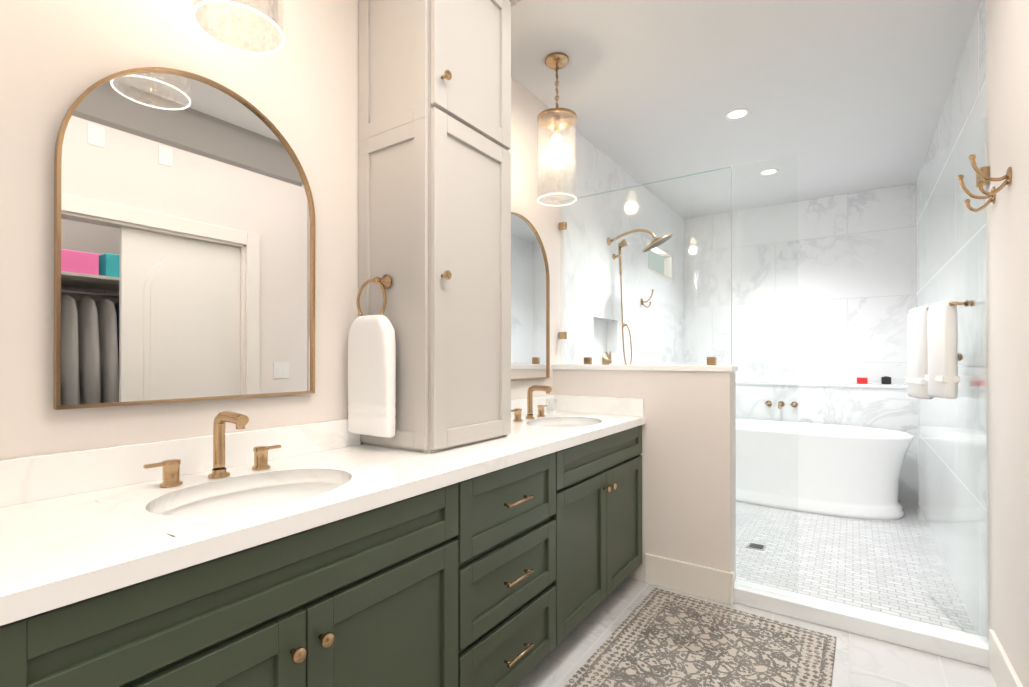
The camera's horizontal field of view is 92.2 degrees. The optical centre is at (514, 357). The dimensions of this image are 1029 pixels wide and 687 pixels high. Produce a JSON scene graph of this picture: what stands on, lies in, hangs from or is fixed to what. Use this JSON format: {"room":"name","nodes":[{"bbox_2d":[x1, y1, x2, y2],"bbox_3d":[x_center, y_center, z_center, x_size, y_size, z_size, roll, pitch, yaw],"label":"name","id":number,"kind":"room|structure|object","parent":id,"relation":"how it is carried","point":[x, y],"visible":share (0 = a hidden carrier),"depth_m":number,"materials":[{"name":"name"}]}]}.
{"room":"bathroom","nodes":[
{"label":"bathroom","id":0,"kind":"room"},
{"bbox_2d":[0,0,683,459],"bbox_3d":[-0.208,-0.146,2.528,0.120,2.780,7.220,0,0,34],"label":"wall","id":1,"kind":"structure","parent":0,"point":[58,58],"depth_m":1.62,"materials":[{"name":"beige paint"}]},
{"bbox_2d":[53,67,314,409],"bbox_3d":[-0.875,-0.335,1.419,0.022,0.914,0.664,0,0,34],"label":"mirror","id":2,"kind":"object","parent":1,"relation":"attached to","point":[184,240],"visible":0.94,"depth_m":1.35,"materials":[{"name":"gold mirror"}]},
{"bbox_2d":[511,212,549,380],"bbox_3d":[0.017,-0.331,2.726,0.022,0.914,0.664,0,0,34],"label":"mirror","id":3,"kind":"object","parent":1,"relation":"attached to","point":[530,317],"visible":0.5,"depth_m":2.82,"materials":[{"name":"mirror"}]},
{"bbox_2d":[602,229,672,364],"bbox_3d":[0.974,-0.424,3.723,0.486,1.036,0.435,0,0,34],"label":"shower head","id":4,"kind":"object","parent":1,"relation":"attached to","point":[656,242],"depth_m":3.73},
{"bbox_2d":[641,289,653,307],"bbox_3d":[1.166,-0.512,4.340,0.110,0.159,0.047,0,0,34],"label":"hook","id":5,"kind":"object","parent":1,"relation":"attached to","point":[642,301],"depth_m":4.33,"materials":[{"name":"gold metal"}]},
{"bbox_2d":[647,239,672,281],"bbox_3d":[1.382,-0.928,4.847,0.097,0.300,0.800,0,0,34],"label":"shower window","id":6,"kind":"structure","parent":1,"relation":"in","point":[653,269],"depth_m":5.03,"materials":[{"name":"glass"}]},
{"bbox_2d":[553,364,737,580],"bbox_3d":[0.709,0.645,2.844,1.037,1.200,0.164,0,0,34],"label":"wall","id":7,"kind":"structure","parent":0,"point":[688,454],"depth_m":2.63,"materials":[{"name":"beige paint"}]},
{"bbox_2d":[558,153,798,598],"bbox_3d":[0.828,0.090,2.765,1.316,2.155,0.026,0,0,34],"label":"glass panel","id":8,"kind":"object","parent":7,"relation":"on","point":[562,225],"visible":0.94,"depth_m":2.60,"materials":[{"name":"clear glass"}]},
{"bbox_2d":[645,553,733,604],"bbox_3d":[0.916,1.164,2.618,0.451,0.160,0.036,0,0,34],"label":"baseboard","id":9,"kind":"structure","parent":7,"relation":"attached to","point":[697,580],"depth_m":2.59,"materials":[{"name":"white paint"}]},
{"bbox_2d":[511,0,981,218],"bbox_3d":[0.667,-1.588,1.936,2.240,0.100,7.460,0,0,34],"label":"ceiling","id":10,"kind":"structure","parent":0,"point":[839,97],"depth_m":2.79,"materials":[{"name":"white paint"}]},
{"bbox_2d":[192,0,283,54],"bbox_3d":[-0.683,-1.176,1.233,0.206,0.727,0.206,0,0,34],"label":"pendant light","id":11,"kind":"object","parent":10,"relation":"hanging from","point":[272,11],"visible":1,"depth_m":1.27,"materials":[{"name":"clear glass"}]},
{"bbox_2d":[537,52,576,205],"bbox_3d":[0.219,-1.172,2.555,0.206,0.727,0.206,0,0,34],"label":"pendant light","id":12,"kind":"object","parent":10,"relation":"hanging from","point":[556,120],"visible":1,"depth_m":2.53,"materials":[{"name":"clear glass"}]},
{"bbox_2d":[724,108,749,120],"bbox_3d":[1.407,-1.531,3.126,0.150,0.006,0.150,0,0,34],"label":"recessed light","id":13,"kind":"object","parent":10,"relation":"in","point":[737,114],"visible":1,"depth_m":3.13,"materials":[{"name":"white plastic"}]},
{"bbox_2d":[759,168,778,175],"bbox_3d":[2.102,-1.528,4.092,0.150,0.006,0.150,0,0,34],"label":"recessed light","id":14,"kind":"object","parent":10,"relation":"in","point":[765,172],"depth_m":4.10,"materials":[{"name":"white plastic"}]},
{"bbox_2d":[515,501,996,686],"bbox_3d":[0.667,1.290,1.926,2.240,0.104,7.460,0,0,34],"label":"floor","id":15,"kind":"structure","parent":0,"point":[872,565],"depth_m":2.64,"materials":[{"name":"tile"}]},
{"bbox_2d":[0,478,471,686],"bbox_3d":[-0.680,0.802,1.214,0.573,0.872,1.027,0,0,34],"label":"base cabinet","id":16,"kind":"object","parent":15,"relation":"on","point":[381,596],"depth_m":1.04,"materials":[{"name":"green paint"}]},
{"bbox_2d":[0,394,645,625],"bbox_3d":[-0.243,0.372,1.844,0.587,0.291,2.582,0,0,34],"label":"countertop","id":17,"kind":"structure","parent":16,"relation":"on","point":[77,526],"depth_m":1.19,"materials":[{"name":"white stone"}]},
{"bbox_2d":[143,411,280,487],"bbox_3d":[-0.761,0.234,1.318,0.153,0.180,0.346,0,0,34],"label":"faucet","id":18,"kind":"object","parent":17,"relation":"on","point":[171,472],"visible":1,"depth_m":1.33,"materials":[{"name":"gold metal"}]},
{"bbox_2d":[358,0,520,452],"bbox_3d":[-0.278,-0.604,1.948,0.415,1.860,0.576,0,0,34],"label":"linen cabinet","id":19,"kind":"object","parent":17,"relation":"on","point":[434,160],"visible":1,"depth_m":1.79,"materials":[{"name":"beige paint"}]},
{"bbox_2d":[348,274,395,437],"bbox_3d":[-0.500,-0.011,1.754,0.224,0.568,0.072,0,0,34],"label":"towel ring","id":20,"kind":"object","parent":19,"relation":"attached to","point":[371,375],"visible":0.98,"depth_m":1.71,"materials":[{"name":"white fabric"}]},
{"bbox_2d":[511,385,551,420],"bbox_3d":[0.124,0.238,2.615,0.153,0.180,0.346,0,0,34],"label":"faucet","id":21,"kind":"object","parent":17,"relation":"on","point":[517,411],"visible":0.98,"depth_m":2.63,"materials":[{"name":"gold metal"}]},
{"bbox_2d":[546,398,556,414],"bbox_3d":[0.211,0.284,2.858,0.064,0.090,0.064,0,0,34],"label":"glass tumbler","id":22,"kind":"object","parent":17,"relation":"on","point":[554,409],"visible":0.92,"depth_m":2.85,"materials":[{"name":"white"}]},
{"bbox_2d":[472,449,563,686],"bbox_3d":[-0.235,0.804,1.866,0.573,0.872,0.610,0,0,34],"label":"base cabinet","id":23,"kind":"object","parent":15,"relation":"on","point":[513,575],"depth_m":1.72,"materials":[{"name":"green paint"}]},
{"bbox_2d":[564,425,641,637],"bbox_3d":[0.199,0.806,2.503,0.573,0.872,0.993,0,0,34],"label":"base cabinet","id":24,"kind":"object","parent":15,"relation":"on","point":[603,476],"depth_m":2.29,"materials":[{"name":"green paint"}]},
{"bbox_2d":[563,587,835,686],"bbox_3d":[0.390,1.235,1.440,0.820,0.009,2.405,0,0,35],"label":"rug","id":25,"kind":"object","parent":15,"relation":"on","point":[657,637],"visible":0.92,"depth_m":2.07,"materials":[{"name":"beige fabric"}]},
{"bbox_2d":[746,542,766,550],"bbox_3d":[1.584,1.239,3.244,0.110,0.004,0.110,0,0,34],"label":"shower drain","id":26,"kind":"object","parent":15,"relation":"on","point":[753,545],"depth_m":3.24,"materials":[{"name":"silver metal"}]},
{"bbox_2d":[736,419,913,519],"bbox_3d":[2.435,0.928,4.341,1.668,0.641,0.804,0,0,34],"label":"bathtub","id":27,"kind":"object","parent":15,"relation":"on","point":[847,471],"visible":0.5,"depth_m":3.93,"materials":[{"name":"white ceramic"}]},
{"bbox_2d":[734,579,988,667],"bbox_3d":[1.536,1.205,2.290,0.975,0.075,0.120,0,0,34],"label":"shower curb","id":28,"kind":"structure","parent":15,"relation":"on","point":[947,642],"depth_m":2.21,"materials":[{"name":"stone"}]},
{"bbox_2d":[684,183,915,383],"bbox_3d":[2.736,-0.138,4.962,2.240,2.780,0.120,0,0,34],"label":"wall","id":29,"kind":"structure","parent":0,"point":[853,271],"depth_m":4.80,"materials":[{"name":"stone"}]},
{"bbox_2d":[736,380,918,503],"bbox_3d":[2.650,0.747,4.833,2.000,1.010,0.185,0,0,34],"label":"wall","id":30,"kind":"structure","parent":0,"point":[888,406],"depth_m":4.49,"materials":[{"name":"stone"}]},
{"bbox_2d":[764,401,797,408],"bbox_3d":[2.526,0.455,4.706,0.290,0.062,0.196,0,0,34],"label":"tub filler","id":31,"kind":"object","parent":30,"relation":"attached to","point":[768,403],"visible":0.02,"depth_m":4.73,"materials":[{"name":"gold metal"}]},
{"bbox_2d":[857,377,867,383],"bbox_3d":[3.155,0.212,4.494,0.080,0.054,0.060,0,0,34],"label":"candle","id":32,"kind":"object","parent":30,"relation":"on","point":[860,380],"visible":1,"depth_m":4.47,"materials":[{"name":"red wax"}]},
{"bbox_2d":[881,376,890,383],"bbox_3d":[3.300,0.204,4.395,0.070,0.069,0.060,0,0,34],"label":"candle","id":33,"kind":"object","parent":30,"relation":"on","point":[885,379],"visible":1,"depth_m":4.37,"materials":[{"name":"black wax"}]},
{"bbox_2d":[916,0,1028,686],"bbox_3d":[1.543,-0.150,1.333,0.120,2.780,7.220,0,0,34],"label":"wall","id":34,"kind":"structure","parent":0,"point":[990,81],"depth_m":2.01,"materials":[{"name":"white tile"}]},
{"bbox_2d":[917,115,989,641],"bbox_3d":[2.037,0.106,2.325,0.024,2.185,0.664,0,0,20],"label":"shower glass door","id":35,"kind":"structure","parent":34,"relation":"attached to","point":[985,170],"depth_m":2.27,"materials":[{"name":"clear glass"}]},
{"bbox_2d":[908,300,974,360],"bbox_3d":[2.037,-0.113,2.349,0.126,0.265,0.500,0,0,20],"label":"towel bar","id":36,"kind":"object","parent":35,"relation":"attached to","point":[966,303],"visible":0.17,"depth_m":2.14,"materials":[{"name":"gold metal"}]},
{"bbox_2d":[906,300,959,398],"bbox_3d":[1.988,-0.024,2.367,0.065,0.455,0.420,0,0,20],"label":"bath towels","id":37,"kind":"object","parent":36,"relation":"hanging from","point":[932,352],"visible":0.98,"depth_m":2.27,"materials":[{"name":"white fabric"}]},
{"bbox_2d":[957,174,995,211],"bbox_3d":[1.842,-0.660,1.978,0.110,0.159,0.047,0,0,34],"label":"robe hook","id":38,"kind":"object","parent":34,"relation":"attached to","point":[970,194],"visible":0.94,"depth_m":1.98,"materials":[{"name":"gold metal"}]},
{"bbox_2d":[968,154,1011,195],"bbox_3d":[1.707,-0.660,1.780,0.110,0.159,0.047,0,0,34],"label":"robe hook","id":39,"kind":"object","parent":34,"relation":"attached to","point":[1007,176],"visible":1,"depth_m":1.78,"materials":[{"name":"gold metal"}]},
{"bbox_2d":[989,629,1022,686],"bbox_3d":[1.672,1.161,1.640,0.016,0.160,0.800,0,0,34],"label":"baseboard","id":40,"kind":"structure","parent":34,"relation":"attached to","point":[1001,668],"depth_m":1.83,"materials":[{"name":"white paint"}]}
]}

